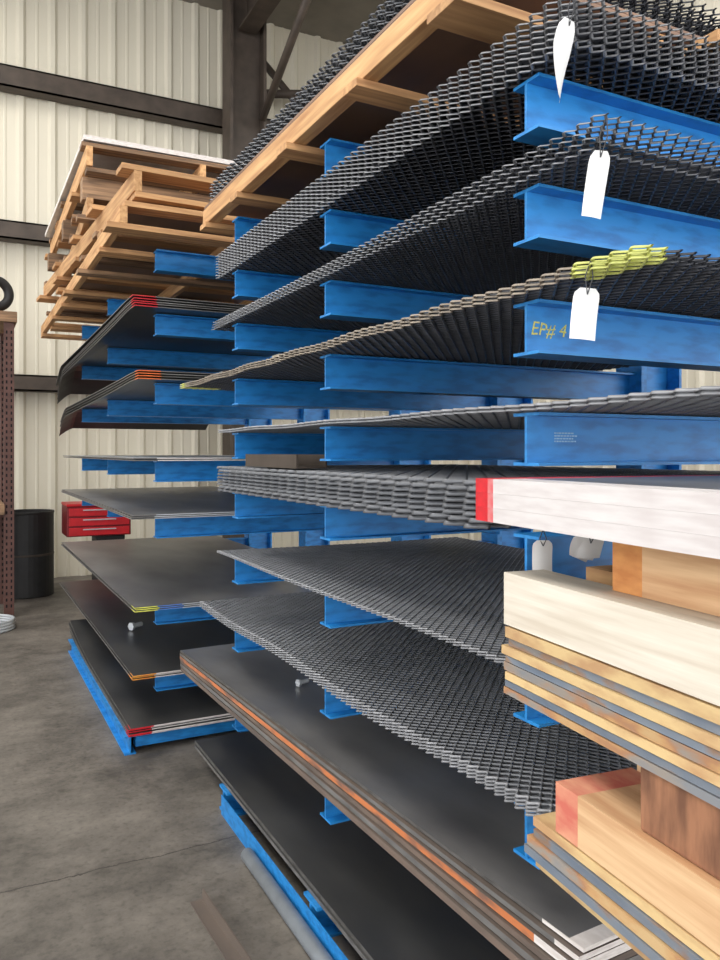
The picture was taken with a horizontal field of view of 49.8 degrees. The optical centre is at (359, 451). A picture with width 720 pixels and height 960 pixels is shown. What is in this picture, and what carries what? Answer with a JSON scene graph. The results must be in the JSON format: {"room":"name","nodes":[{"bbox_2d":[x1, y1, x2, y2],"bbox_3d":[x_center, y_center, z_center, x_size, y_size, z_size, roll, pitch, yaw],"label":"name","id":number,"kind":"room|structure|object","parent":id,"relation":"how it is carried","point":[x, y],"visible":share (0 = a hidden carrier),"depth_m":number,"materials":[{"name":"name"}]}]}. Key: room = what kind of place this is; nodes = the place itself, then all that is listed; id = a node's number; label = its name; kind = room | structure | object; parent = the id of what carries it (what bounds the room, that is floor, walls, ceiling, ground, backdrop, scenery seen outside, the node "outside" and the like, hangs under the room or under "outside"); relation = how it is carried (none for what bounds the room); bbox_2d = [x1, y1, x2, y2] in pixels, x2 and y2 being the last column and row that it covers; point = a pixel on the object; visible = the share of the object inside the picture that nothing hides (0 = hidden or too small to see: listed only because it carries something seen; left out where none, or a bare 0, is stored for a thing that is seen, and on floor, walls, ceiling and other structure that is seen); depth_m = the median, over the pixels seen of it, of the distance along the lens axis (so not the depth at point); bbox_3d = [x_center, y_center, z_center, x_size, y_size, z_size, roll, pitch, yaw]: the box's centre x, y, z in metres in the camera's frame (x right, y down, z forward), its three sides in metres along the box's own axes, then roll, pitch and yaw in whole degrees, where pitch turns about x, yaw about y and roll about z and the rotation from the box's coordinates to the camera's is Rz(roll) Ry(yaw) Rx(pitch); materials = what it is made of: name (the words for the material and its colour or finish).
{"room":"metal workshop","nodes":[
{"label":"metal workshop","id":0,"kind":"room"},
{"bbox_2d":[0,575,362,959],"bbox_3d":[-1.819,1.600,2.437,17.000,0.001,16.000,0,0,-27],"label":"floor","id":1,"kind":"structure","parent":0,"point":[105,853],"depth_m":3.24,"materials":[{"name":"concrete"}]},
{"bbox_2d":[0,311,16,616],"bbox_3d":[-4.092,0.124,7.633,1.260,2.951,1.000,0,0,-27],"label":"post","id":2,"kind":"object","parent":1,"relation":"on","point":[8,319],"visible":0.99,"depth_m":7.48,"materials":[{"name":"brown paint"}]},
{"bbox_2d":[14,509,53,598],"bbox_3d":[-3.743,1.130,8.702,0.592,0.940,0.592,0,0,-27],"label":"drum","id":3,"kind":"object","parent":1,"relation":"on","point":[33,528],"visible":0.76,"depth_m":8.48,"materials":[{"name":"black plastic"}]},
{"bbox_2d":[61,501,130,579],"bbox_3d":[-2.898,1.075,8.524,0.670,1.050,0.501,0,0,-27],"label":"tool chest","id":4,"kind":"object","parent":1,"relation":"on","point":[78,520],"visible":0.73,"depth_m":8.30,"materials":[{"name":"red metal"}]},
{"bbox_2d":[68,639,248,755],"bbox_3d":[-1.230,1.550,5.441,1.260,0.100,2.400,0,0,-27],"label":"steel skid","id":5,"kind":"object","parent":1,"relation":"on","point":[124,742],"visible":0.19,"depth_m":4.34,"materials":[{"name":"blue paint"}]},
{"bbox_2d":[69,631,234,736],"bbox_3d":[-1.164,1.476,5.507,1.400,0.046,2.500,0,0,-27],"label":"sheet","id":6,"kind":"object","parent":5,"relation":"on","point":[69,631],"visible":0.08,"depth_m":4.29,"materials":[{"name":"red paint"}]},
{"bbox_2d":[70,629,234,735],"bbox_3d":[-1.159,1.460,5.497,1.400,0.058,2.500,0,0,-27],"label":"sheet","id":7,"kind":"object","parent":6,"relation":"on","point":[227,718],"visible":0.1,"depth_m":4.22,"materials":[{"name":"red paint"}]},
{"bbox_2d":[128,715,232,732],"bbox_3d":[-1.164,1.444,5.511,1.400,0.070,2.500,0,0,-27],"label":"sheet","id":8,"kind":"object","parent":7,"relation":"on","point":[227,715],"visible":0.09,"depth_m":4.21,"materials":[{"name":"red paint"}]},
{"bbox_2d":[68,623,230,730],"bbox_3d":[-1.173,1.428,5.510,1.400,0.082,2.500,0,0,-27],"label":"sheet","id":9,"kind":"object","parent":8,"relation":"on","point":[69,624],"visible":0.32,"depth_m":4.64,"materials":[{"name":"red paint"}]},
{"bbox_2d":[70,619,229,729],"bbox_3d":[-1.155,1.412,5.501,1.400,0.094,2.500,0,0,-27],"label":"sheet","id":10,"kind":"object","parent":9,"relation":"on","point":[139,704],"visible":0.38,"depth_m":4.63,"materials":[{"name":"red paint"}]},
{"bbox_2d":[190,889,251,959],"bbox_3d":[-0.429,1.579,2.501,0.050,0.040,0.600,0,0,-30],"label":"iron","id":11,"kind":"object","parent":1,"relation":"on","point":[226,941],"visible":1,"depth_m":2.58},
{"bbox_2d":[222,0,266,537],"bbox_3d":[-1.541,-2.300,10.344,0.500,7.800,0.340,0,0,-27],"label":"column","id":12,"kind":"structure","parent":1,"relation":"on","point":[244,54],"depth_m":10.30,"materials":[{"name":"metal"}]},
{"bbox_2d":[81,249,430,690],"bbox_3d":[-0.846,0.044,6.072,2.140,3.111,3.030,0,0,-27],"label":"rack","id":13,"kind":"object","parent":1,"relation":"on","point":[172,404],"visible":0.22,"depth_m":4.74,"materials":[{"name":"metal"}]},
{"bbox_2d":[61,544,200,611],"bbox_3d":[-1.304,0.831,5.814,1.400,0.005,3.300,0,0,-27],"label":"sheet","id":14,"kind":"object","parent":13,"relation":"on","point":[65,547],"visible":0.11,"depth_m":4.42,"materials":[{"name":"yellow paint"}]},
{"bbox_2d":[135,603,199,609],"bbox_3d":[-1.295,0.822,5.822,1.400,0.005,3.300,0,0,-27],"label":"sheet","id":15,"kind":"object","parent":14,"relation":"on","point":[194,603],"visible":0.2,"depth_m":4.11,"materials":[{"name":"yellow paint"}]},
{"bbox_2d":[61,536,312,608],"bbox_3d":[-1.304,0.812,5.819,1.400,0.005,3.300,0,0,-27],"label":"sheet","id":16,"kind":"object","parent":15,"relation":"on","point":[145,572],"visible":0.84,"depth_m":5.30,"materials":[{"name":"yellow paint"}]},
{"bbox_2d":[59,378,208,435],"bbox_3d":[-1.369,-0.268,5.987,1.400,0.241,3.620,0,0,-27],"label":"sheet","id":17,"kind":"object","parent":13,"relation":"on","point":[138,389],"visible":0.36,"depth_m":6.63,"materials":[{"name":"orange paint"}]},
{"bbox_2d":[61,491,234,519],"bbox_3d":[-1.319,0.355,5.844,1.400,0.005,3.200,0,0,-27],"label":"sheet","id":18,"kind":"object","parent":13,"relation":"on","point":[61,491],"visible":0.06,"depth_m":4.31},
{"bbox_2d":[62,490,234,517],"bbox_3d":[-1.316,0.346,5.840,1.400,0.005,3.200,0,0,-27],"label":"sheet","id":19,"kind":"object","parent":18,"relation":"on","point":[114,510],"visible":0.09,"depth_m":4.29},
{"bbox_2d":[62,486,234,515],"bbox_3d":[-1.313,0.338,5.847,1.400,0.005,3.200,0,0,-27],"label":"sheet","id":20,"kind":"object","parent":19,"relation":"on","point":[204,499],"visible":0.8,"depth_m":5.47,"materials":[{"name":"metal"}]},
{"bbox_2d":[117,660,183,680],"bbox_3d":[-1.323,1.195,5.854,1.400,0.006,3.300,0,0,-27],"label":"sheet","id":21,"kind":"object","parent":13,"relation":"on","point":[171,674],"visible":0.06,"depth_m":4.14,"materials":[{"name":"orange paint"}]},
{"bbox_2d":[59,583,181,678],"bbox_3d":[-1.332,1.184,5.849,1.400,0.006,3.300,0,0,-27],"label":"sheet","id":22,"kind":"object","parent":21,"relation":"on","point":[62,586],"visible":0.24,"depth_m":4.78,"materials":[{"name":"orange paint"}]},
{"bbox_2d":[61,579,234,676],"bbox_3d":[-1.316,1.173,5.840,1.400,0.006,3.300,0,0,-27],"label":"sheet","id":23,"kind":"object","parent":22,"relation":"on","point":[151,648],"visible":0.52,"depth_m":5.00,"materials":[{"name":"orange paint"}]},
{"bbox_2d":[41,200,265,340],"bbox_3d":[-1.555,-1.187,6.052,1.496,0.142,4.224,0,0,-27],"label":"pallet","id":24,"kind":"object","parent":13,"relation":"on","point":[118,229],"visible":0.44,"depth_m":4.94,"materials":[{"name":"wood"}]},
{"bbox_2d":[63,213,244,314],"bbox_3d":[-1.442,-1.266,5.951,1.350,0.010,3.700,0,0,-27],"label":"sheet","id":25,"kind":"object","parent":24,"relation":"on","point":[137,219],"visible":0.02,"depth_m":5.39,"materials":[{"name":"wood"}]},
{"bbox_3d":[-1.442,-1.277,5.951,1.350,0.010,3.700,0,0,-27],"label":"sheet","id":26,"kind":"object","parent":25,"relation":"on","visible":0},
{"bbox_3d":[-1.442,-1.289,5.951,1.350,0.010,3.700,0,0,-27],"label":"sheet","id":27,"kind":"object","parent":26,"relation":"on","visible":0},
{"bbox_2d":[36,162,226,303],"bbox_3d":[-1.359,-1.378,5.668,1.477,0.162,3.256,0,0,-30],"label":"pallet","id":28,"kind":"object","parent":27,"relation":"on","point":[131,190],"visible":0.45,"depth_m":4.16,"materials":[{"name":"wood"}]},
{"bbox_2d":[59,194,112,276],"bbox_3d":[-1.577,-1.543,6.354,1.609,0.162,2.618,0,0,-24],"label":"pallet","id":29,"kind":"object","parent":28,"relation":"on","point":[83,222],"visible":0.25,"depth_m":4.94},
{"bbox_2d":[62,220,88,242],"bbox_3d":[-1.623,-1.700,6.313,1.500,0.144,0.110,0,0,-27],"label":"block","id":30,"kind":"object","parent":29,"relation":"on","point":[67,229],"visible":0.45,"depth_m":5.94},
{"bbox_2d":[44,141,235,259],"bbox_3d":[-1.627,-1.866,6.371,1.599,0.182,2.600,0,0,-26],"label":"pallet","id":31,"kind":"object","parent":30,"relation":"on","point":[85,169],"visible":0.33,"depth_m":5.19,"materials":[{"name":"wood"}]},
{"bbox_2d":[45,134,243,237],"bbox_3d":[-1.639,-1.979,6.322,1.500,0.030,2.500,0,0,-27],"label":"sheet","id":32,"kind":"object","parent":31,"relation":"on","point":[99,161],"visible":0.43,"depth_m":5.26,"materials":[{"name":"white paint"}]},
{"bbox_2d":[80,177,212,205],"bbox_3d":[-1.142,-1.700,5.380,1.500,0.144,0.110,0,0,-27],"label":"block","id":33,"kind":"object","parent":29,"relation":"on","point":[88,185],"visible":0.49,"depth_m":5.07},
{"bbox_2d":[57,305,275,403],"bbox_3d":[-1.387,-0.609,5.986,1.400,0.323,3.620,0,0,-27],"label":"sheet","id":34,"kind":"object","parent":13,"relation":"on","point":[135,329],"visible":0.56,"depth_m":5.58,"materials":[{"name":"red paint"}]},
{"bbox_2d":[241,848,332,959],"bbox_3d":[-0.075,1.573,2.324,0.052,0.052,1.600,0,0,-27],"label":"pipe","id":35,"kind":"object","parent":1,"relation":"on","point":[306,937],"visible":1,"depth_m":2.65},
{"bbox_2d":[219,72,719,959],"bbox_3d":[0.766,-0.105,3.016,2.074,3.411,2.140,0,0,-27],"label":"rack","id":36,"kind":"object","parent":1,"relation":"on","point":[657,346],"visible":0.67,"depth_m":2.61,"materials":[{"name":"metal"}]},
{"bbox_2d":[195,745,369,959],"bbox_3d":[0.355,1.481,2.967,1.250,0.014,2.750,0,0,-27],"label":"steel plate","id":37,"kind":"object","parent":36,"relation":"on","point":[337,923],"visible":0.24,"depth_m":2.77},
{"bbox_2d":[195,731,509,959],"bbox_3d":[0.351,1.465,2.988,1.250,0.014,2.750,0,0,-27],"label":"steel plate","id":38,"kind":"object","parent":37,"relation":"on","point":[389,913],"visible":0.32,"depth_m":2.71,"materials":[{"name":"metal"}]},
{"bbox_2d":[181,667,525,959],"bbox_3d":[0.295,1.109,3.067,1.250,0.018,2.750,0,0,-29],"label":"steel plate","id":39,"kind":"object","parent":36,"relation":"on","point":[508,951],"visible":0.14,"depth_m":2.15,"materials":[{"name":"white paint"}]},
{"bbox_2d":[180,663,643,959],"bbox_3d":[0.296,1.089,3.074,1.250,0.016,2.750,0,0,-29],"label":"steel plate","id":40,"kind":"object","parent":39,"relation":"on","point":[526,953],"visible":0.15,"depth_m":2.09,"materials":[{"name":"white paint"}]},
{"bbox_2d":[180,660,637,959],"bbox_3d":[0.299,1.070,3.076,1.250,0.014,2.750,0,0,-29],"label":"steel plate","id":41,"kind":"object","parent":40,"relation":"on","point":[542,954],"visible":0.18,"depth_m":2.03,"materials":[{"name":"white paint"}]},
{"bbox_2d":[180,656,631,959],"bbox_3d":[0.301,1.050,3.078,1.250,0.018,2.750,0,0,-30],"label":"steel plate","id":42,"kind":"object","parent":41,"relation":"on","point":[511,917],"visible":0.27,"depth_m":1.99,"materials":[{"name":"white paint"}]},
{"bbox_2d":[180,653,624,959],"bbox_3d":[0.305,1.032,3.080,1.250,0.012,2.750,0,0,-30],"label":"steel plate","id":43,"kind":"object","parent":42,"relation":"on","point":[555,938],"visible":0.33,"depth_m":1.96,"materials":[{"name":"white paint"}]},
{"bbox_2d":[180,643,617,952],"bbox_3d":[0.310,1.018,3.087,1.250,0.009,2.750,0,0,-30],"label":"steel plate","id":44,"kind":"object","parent":43,"relation":"on","point":[476,826],"visible":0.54,"depth_m":2.39,"materials":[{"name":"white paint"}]},
{"bbox_2d":[217,552,506,665],"bbox_3d":[0.418,0.462,2.918,1.324,0.009,2.133,0,0,-27],"label":"metal sheet","id":45,"kind":"object","parent":36,"relation":"on","point":[229,556],"visible":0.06,"depth_m":2.11,"materials":[{"name":"metal"}]},
{"bbox_2d":[217,537,524,662],"bbox_3d":[0.418,0.456,2.918,1.324,0.009,2.133,0,0,-27],"label":"metal sheet","id":46,"kind":"object","parent":45,"relation":"on","point":[436,585],"visible":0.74,"depth_m":2.85,"materials":[{"name":"metal"}]},
{"bbox_2d":[217,488,516,529],"bbox_3d":[0.384,0.172,2.959,1.299,0.011,2.011,0,0,-27],"label":"metal sheet","id":47,"kind":"object","parent":36,"relation":"on","point":[394,514],"visible":0.06,"depth_m":2.18,"materials":[{"name":"metal"}]},
{"bbox_2d":[218,485,494,523],"bbox_3d":[0.392,0.158,2.941,1.299,0.011,2.011,0,0,-27],"label":"metal sheet","id":48,"kind":"object","parent":47,"relation":"on","point":[436,514],"visible":0.06,"depth_m":2.24,"materials":[{"name":"metal"}]},
{"bbox_2d":[216,482,475,515],"bbox_3d":[0.381,0.143,2.958,1.299,0.011,2.011,0,0,-27],"label":"metal sheet","id":49,"kind":"object","parent":48,"relation":"on","point":[450,510],"visible":0.07,"depth_m":2.26,"materials":[{"name":"metal"}]},
{"bbox_2d":[217,479,475,509],"bbox_3d":[0.381,0.129,2.961,1.299,0.011,2.011,0,0,-27],"label":"metal sheet","id":50,"kind":"object","parent":49,"relation":"on","point":[424,501],"visible":0.08,"depth_m":2.27,"materials":[{"name":"metal"}]},
{"bbox_2d":[217,476,475,503],"bbox_3d":[0.383,0.114,2.951,1.299,0.011,2.011,0,0,-27],"label":"metal sheet","id":51,"kind":"object","parent":50,"relation":"on","point":[467,500],"visible":0.08,"depth_m":2.25,"materials":[{"name":"metal"}]},
{"bbox_2d":[217,473,475,497],"bbox_3d":[0.385,0.100,2.948,1.299,0.011,2.011,0,0,-27],"label":"metal sheet","id":52,"kind":"object","parent":51,"relation":"on","point":[426,490],"visible":0.09,"depth_m":2.27,"materials":[{"name":"metal"}]},
{"bbox_2d":[218,469,475,490],"bbox_3d":[0.389,0.085,2.940,1.299,0.011,2.011,0,0,-27],"label":"metal sheet","id":53,"kind":"object","parent":52,"relation":"on","point":[450,486],"visible":0.1,"depth_m":2.27,"materials":[{"name":"metal"}]},
{"bbox_2d":[216,464,719,484],"bbox_3d":[0.380,0.070,2.960,1.299,0.011,2.011,0,0,-27],"label":"metal sheet","id":54,"kind":"object","parent":53,"relation":"on","point":[465,474],"visible":0.88,"depth_m":2.50,"materials":[{"name":"metal"}]},
{"bbox_2d":[246,454,326,468],"bbox_3d":[-0.299,0.034,3.024,0.120,0.050,0.550,0,0,-27],"label":"wood block","id":55,"kind":"object","parent":54,"relation":"on","point":[295,461],"visible":0.93,"depth_m":2.92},
{"bbox_2d":[200,606,621,815],"bbox_3d":[0.397,0.754,2.977,1.360,0.028,2.508,0,0,-27],"label":"metal sheet","id":56,"kind":"object","parent":36,"relation":"on","point":[214,616],"visible":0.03,"depth_m":2.06,"materials":[{"name":"metal"}]},
{"bbox_2d":[200,604,635,812],"bbox_3d":[0.397,0.746,2.977,1.360,0.028,2.508,0,0,-27],"label":"metal sheet","id":57,"kind":"object","parent":56,"relation":"on","point":[228,624],"visible":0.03,"depth_m":2.04,"materials":[{"name":"metal"}]},
{"bbox_2d":[199,603,636,814],"bbox_3d":[0.397,0.738,2.977,1.360,0.028,2.508,0,0,-27],"label":"metal sheet","id":58,"kind":"object","parent":57,"relation":"on","point":[283,654],"visible":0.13,"depth_m":2.11,"materials":[{"name":"metal"}]},
{"bbox_2d":[200,591,636,812],"bbox_3d":[0.397,0.730,2.977,1.360,0.028,2.508,0,0,-27],"label":"metal sheet","id":59,"kind":"object","parent":58,"relation":"on","point":[296,618],"visible":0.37,"depth_m":2.46,"materials":[{"name":"metal"}]},
{"bbox_2d":[200,0,690,235],"bbox_3d":[0.329,-1.089,3.031,1.378,0.096,2.122,0,0,-27],"label":"pallet","id":60,"kind":"object","parent":36,"relation":"on","point":[487,21],"visible":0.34,"depth_m":2.26,"materials":[{"name":"wood"}]},
{"bbox_2d":[228,0,719,219],"bbox_3d":[0.338,-1.144,3.043,1.330,0.010,2.120,0,0,-27],"label":"sheet","id":61,"kind":"object","parent":60,"relation":"on","point":[439,57],"visible":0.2,"depth_m":2.42,"materials":[{"name":"metal"}]},
{"bbox_2d":[180,255,719,390],"bbox_3d":[0.343,-0.334,2.997,1.304,0.011,3.112,0,0,-27],"label":"metal sheet","id":62,"kind":"object","parent":36,"relation":"on","point":[469,338],"visible":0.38,"depth_m":2.06,"materials":[{"name":"metal"}]},
{"bbox_2d":[180,250,719,386],"bbox_3d":[0.342,-0.343,2.998,1.304,0.011,3.112,0,0,-27],"label":"metal sheet","id":63,"kind":"object","parent":62,"relation":"on","point":[645,253],"visible":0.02,"depth_m":1.60,"materials":[{"name":"metal"}]},
{"bbox_2d":[180,244,719,384],"bbox_3d":[0.344,-0.352,2.994,1.304,0.011,3.112,0,0,-27],"label":"metal sheet","id":64,"kind":"object","parent":63,"relation":"on","point":[692,254],"visible":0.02,"depth_m":1.63,"materials":[{"name":"metal"}]},
{"bbox_2d":[569,261,598,340],"bbox_3d":[0.417,-0.281,1.440,0.056,0.150,0.013,0,0,2],"label":"paper tag","id":65,"kind":"object","parent":63,"relation":"hanging from","point":[585,303],"visible":1,"depth_m":1.44,"materials":[{"name":"paper"}]},
{"bbox_2d":[212,147,719,331],"bbox_3d":[0.442,-0.574,2.848,1.303,0.004,2.457,0,0,-27],"label":"metal sheet","id":66,"kind":"object","parent":36,"relation":"on","point":[282,316],"visible":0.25,"depth_m":2.29,"materials":[{"name":"metal"}]},
{"bbox_2d":[212,136,719,329],"bbox_3d":[0.447,-0.587,2.837,1.303,0.011,2.457,0,0,-27],"label":"metal sheet","id":67,"kind":"object","parent":66,"relation":"on","point":[570,150],"visible":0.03,"depth_m":1.90,"materials":[{"name":"metal"}]},
{"bbox_2d":[213,125,719,324],"bbox_3d":[0.452,-0.600,2.825,1.303,0.019,2.457,0,0,-27],"label":"metal sheet","id":68,"kind":"object","parent":67,"relation":"on","point":[523,167],"visible":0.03,"depth_m":1.75,"materials":[{"name":"metal"}]},
{"bbox_2d":[213,113,719,322],"bbox_3d":[0.456,-0.614,2.814,1.303,0.026,2.457,0,0,-27],"label":"metal sheet","id":69,"kind":"object","parent":68,"relation":"on","point":[538,151],"visible":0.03,"depth_m":1.67,"materials":[{"name":"metal"}]},
{"bbox_2d":[581,115,609,218],"bbox_3d":[0.434,-0.521,1.428,0.050,0.183,0.021,0,0,19],"label":"paper tag","id":70,"kind":"object","parent":69,"relation":"hanging from","point":[599,161],"visible":1,"depth_m":1.43,"materials":[{"name":"paper"}]},
{"bbox_2d":[215,39,719,279],"bbox_3d":[0.445,-0.809,2.861,1.301,0.005,2.361,0,0,-27],"label":"metal sheet","id":71,"kind":"object","parent":36,"relation":"on","point":[310,248],"visible":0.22,"depth_m":2.18,"materials":[{"name":"metal"}]},
{"bbox_2d":[216,33,719,277],"bbox_3d":[0.442,-0.822,2.865,1.301,0.005,2.361,0,0,-27],"label":"metal sheet","id":72,"kind":"object","parent":71,"relation":"on","point":[602,46],"visible":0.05,"depth_m":2.06,"materials":[{"name":"metal"}]},
{"bbox_2d":[216,25,719,272],"bbox_3d":[0.445,-0.835,2.859,1.301,0.005,2.361,0,0,-27],"label":"metal sheet","id":73,"kind":"object","parent":72,"relation":"on","point":[604,38],"visible":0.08,"depth_m":2.13,"materials":[{"name":"metal"}]},
{"bbox_2d":[216,20,719,269],"bbox_3d":[0.445,-0.848,2.862,1.301,0.005,2.361,0,0,-27],"label":"metal sheet","id":74,"kind":"object","parent":73,"relation":"on","point":[644,46],"visible":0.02,"depth_m":1.81,"materials":[{"name":"metal"}]},
{"bbox_2d":[215,13,719,267],"bbox_3d":[0.444,-0.861,2.862,1.301,0.005,2.361,0,0,-27],"label":"metal sheet","id":75,"kind":"object","parent":74,"relation":"on","point":[575,17],"visible":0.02,"depth_m":1.81,"materials":[{"name":"metal"}]},
{"bbox_2d":[216,7,719,264],"bbox_3d":[0.444,-0.873,2.863,1.301,0.005,2.361,0,0,-27],"label":"metal sheet","id":76,"kind":"object","parent":75,"relation":"on","point":[589,15],"visible":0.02,"depth_m":1.78,"materials":[{"name":"metal"}]},
{"bbox_2d":[216,1,719,261],"bbox_3d":[0.444,-0.886,2.864,1.301,0.005,2.361,0,0,-27],"label":"metal sheet","id":77,"kind":"object","parent":76,"relation":"on","point":[589,9],"visible":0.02,"depth_m":1.78,"materials":[{"name":"metal"}]},
{"bbox_2d":[215,0,719,259],"bbox_3d":[0.443,-0.899,2.866,1.301,0.005,2.361,0,0,-27],"label":"metal sheet","id":78,"kind":"object","parent":77,"relation":"on","point":[588,3],"visible":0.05,"depth_m":1.77,"materials":[{"name":"metal"}]},
{"bbox_2d":[215,0,719,256],"bbox_3d":[0.442,-0.912,2.865,1.301,0.005,2.361,0,0,-27],"label":"metal sheet","id":79,"kind":"object","parent":78,"relation":"on","point":[504,37],"visible":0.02,"depth_m":1.88,"materials":[{"name":"metal"}]},
{"bbox_2d":[218,391,719,433],"bbox_3d":[0.557,-0.092,2.632,1.308,0.010,2.733,0,0,-27],"label":"metal sheet","id":80,"kind":"object","parent":36,"relation":"on","point":[705,403],"visible":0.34,"depth_m":1.81,"materials":[{"name":"metal"}]},
{"bbox_2d":[218,386,719,430],"bbox_3d":[0.556,-0.100,2.631,1.308,0.010,2.733,0,0,-27],"label":"metal sheet","id":81,"kind":"object","parent":80,"relation":"on","point":[702,388],"visible":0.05,"depth_m":1.63,"materials":[{"name":"metal"}]},
{"bbox_3d":[0.728,1.166,0.769,0.100,0.868,0.100,0,0,-27],"label":"timber post","id":82,"kind":"object","parent":1,"relation":"on","visible":0},
{"bbox_2d":[536,862,649,959],"bbox_3d":[0.698,0.723,1.067,0.500,0.016,0.850,0,0,-21],"label":"board","id":83,"kind":"object","parent":82,"relation":"on","point":[539,866],"visible":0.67,"depth_m":1.22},
{"bbox_2d":[524,843,665,959],"bbox_3d":[0.680,0.706,1.080,0.500,0.014,0.850,0,0,-21],"label":"steel plate","id":84,"kind":"object","parent":83,"relation":"on","point":[582,895],"visible":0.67,"depth_m":1.20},
{"bbox_2d":[527,833,685,959],"bbox_3d":[0.684,0.689,1.076,0.500,0.016,0.850,0,0,-21],"label":"board","id":85,"kind":"object","parent":84,"relation":"on","point":[629,921],"visible":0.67,"depth_m":1.18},
{"bbox_2d":[534,828,703,959],"bbox_3d":[0.694,0.672,1.065,0.500,0.014,0.850,0,0,-21],"label":"steel plate","id":86,"kind":"object","parent":85,"relation":"on","point":[628,906],"visible":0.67,"depth_m":1.16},
{"bbox_2d":[533,811,719,959],"bbox_3d":[0.695,0.655,1.074,0.500,0.016,0.850,0,0,-21],"label":"board","id":87,"kind":"object","parent":86,"relation":"on","point":[546,823],"visible":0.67,"depth_m":1.16,"materials":[{"name":"wood"}]},
{"bbox_2d":[556,767,719,955],"bbox_3d":[0.552,0.602,0.975,0.160,0.084,0.800,0,0,-21],"label":"timber beam","id":88,"kind":"structure","parent":87,"relation":"on","point":[599,814],"depth_m":1.16,"materials":[{"name":"wood"}]},
{"bbox_2d":[641,767,719,879],"bbox_3d":[0.543,0.511,1.113,0.215,0.096,0.160,0,0,-21],"label":"block","id":89,"kind":"object","parent":88,"relation":"on","point":[680,820],"visible":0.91,"depth_m":1.07,"materials":[{"name":"wood"}]},
{"bbox_2d":[504,686,719,808],"bbox_3d":[0.672,0.456,1.162,0.500,0.012,0.900,0,0,-21],"label":"steel plate","id":90,"kind":"object","parent":89,"relation":"on","point":[712,799],"visible":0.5,"depth_m":1.18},
{"bbox_2d":[505,679,719,796],"bbox_3d":[0.674,0.442,1.161,0.500,0.012,0.900,0,0,-21],"label":"steel plate","id":91,"kind":"object","parent":90,"relation":"on","point":[678,771],"visible":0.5,"depth_m":1.18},
{"bbox_2d":[505,671,719,787],"bbox_3d":[0.674,0.427,1.156,0.500,0.014,0.900,0,0,-21],"label":"steel plate","id":92,"kind":"object","parent":91,"relation":"on","point":[710,776],"visible":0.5,"depth_m":1.18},
{"bbox_2d":[504,661,719,773],"bbox_3d":[0.673,0.410,1.165,0.500,0.016,0.900,0,0,-21],"label":"steel plate","id":93,"kind":"object","parent":92,"relation":"on","point":[694,755],"visible":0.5,"depth_m":1.18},
{"bbox_2d":[506,655,719,760],"bbox_3d":[0.675,0.394,1.157,0.500,0.011,0.900,0,0,-21],"label":"steel plate","id":94,"kind":"object","parent":93,"relation":"on","point":[709,751],"visible":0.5,"depth_m":1.18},
{"bbox_2d":[502,644,719,751],"bbox_3d":[0.669,0.379,1.167,0.500,0.016,0.900,0,0,-21],"label":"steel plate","id":95,"kind":"object","parent":94,"relation":"on","point":[710,739],"visible":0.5,"depth_m":1.18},
{"bbox_2d":[509,638,719,735],"bbox_3d":[0.680,0.362,1.153,0.500,0.013,0.900,0,0,-21],"label":"steel plate","id":96,"kind":"object","parent":95,"relation":"on","point":[705,724],"visible":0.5,"depth_m":1.18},
{"bbox_2d":[505,626,719,724],"bbox_3d":[0.674,0.344,1.159,0.500,0.020,0.900,0,0,-21],"label":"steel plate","id":97,"kind":"object","parent":96,"relation":"on","point":[703,709],"visible":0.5,"depth_m":1.18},
{"bbox_2d":[586,565,612,585],"bbox_3d":[0.758,0.280,1.197,0.300,0.099,0.900,0,0,-21],"label":"timber beam","id":98,"kind":"structure","parent":97,"relation":"on","point":[600,574],"depth_m":1.53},
{"bbox_2d":[613,542,719,616],"bbox_3d":[0.604,0.182,1.094,0.200,0.096,0.500,0,0,-21],"label":"block","id":99,"kind":"object","parent":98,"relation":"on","point":[692,582],"visible":0.6,"depth_m":1.17,"materials":[{"name":"wood"}]},
{"bbox_2d":[476,506,719,558],"bbox_3d":[0.726,0.119,1.208,0.700,0.027,0.950,0,0,-21],"label":"sheet","id":100,"kind":"object","parent":99,"relation":"on","point":[680,542],"visible":0.6,"depth_m":1.15,"materials":[{"name":"grey paint"}]},
{"bbox_2d":[476,492,719,536],"bbox_3d":[0.726,0.092,1.208,0.700,0.027,0.950,0,0,-21],"label":"sheet","id":101,"kind":"object","parent":100,"relation":"on","point":[677,521],"visible":0.6,"depth_m":1.15,"materials":[{"name":"grey paint"}]},
{"bbox_2d":[476,475,719,514],"bbox_3d":[0.726,0.065,1.208,0.700,0.027,0.950,0,0,-21],"label":"sheet","id":102,"kind":"object","parent":101,"relation":"on","point":[683,493],"visible":1,"depth_m":1.21,"materials":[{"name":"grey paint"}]},
{"bbox_2d":[504,569,719,705],"bbox_3d":[0.482,0.280,1.090,0.090,0.099,0.900,0,0,-21],"label":"timber beam","id":103,"kind":"structure","parent":97,"relation":"on","point":[675,647],"depth_m":1.19,"materials":[{"name":"wood"}]},
{"bbox_2d":[0,0,468,577],"bbox_3d":[-5.330,-2.300,9.155,16.915,7.800,0.040,0,0,-27],"label":"wall","id":104,"kind":"structure","parent":0,"point":[172,49],"depth_m":10.03,"materials":[{"name":"beige"}]},
{"bbox_2d":[0,63,274,133],"bbox_3d":[-5.497,-4.580,8.918,16.400,0.260,0.210,0,0,-27],"label":"steel beam","id":105,"kind":"structure","parent":104,"relation":"attached to","point":[16,80],"depth_m":9.98,"materials":[{"name":"metal"}]},
{"bbox_2d":[182,0,403,45],"bbox_3d":[-1.819,-6.250,2.438,17.000,0.100,16.000,0,0,-27],"label":"ceiling","id":106,"kind":"structure","parent":0,"point":[332,20],"depth_m":11.02,"materials":[{"name":"metal"}]},
{"bbox_2d":[469,0,719,540],"bbox_3d":[4.418,-2.300,7.754,0.040,7.800,11.735,0,0,-27],"label":"wall","id":107,"kind":"structure","parent":0,"point":[690,378],"depth_m":8.91,"materials":[{"name":"beige"}]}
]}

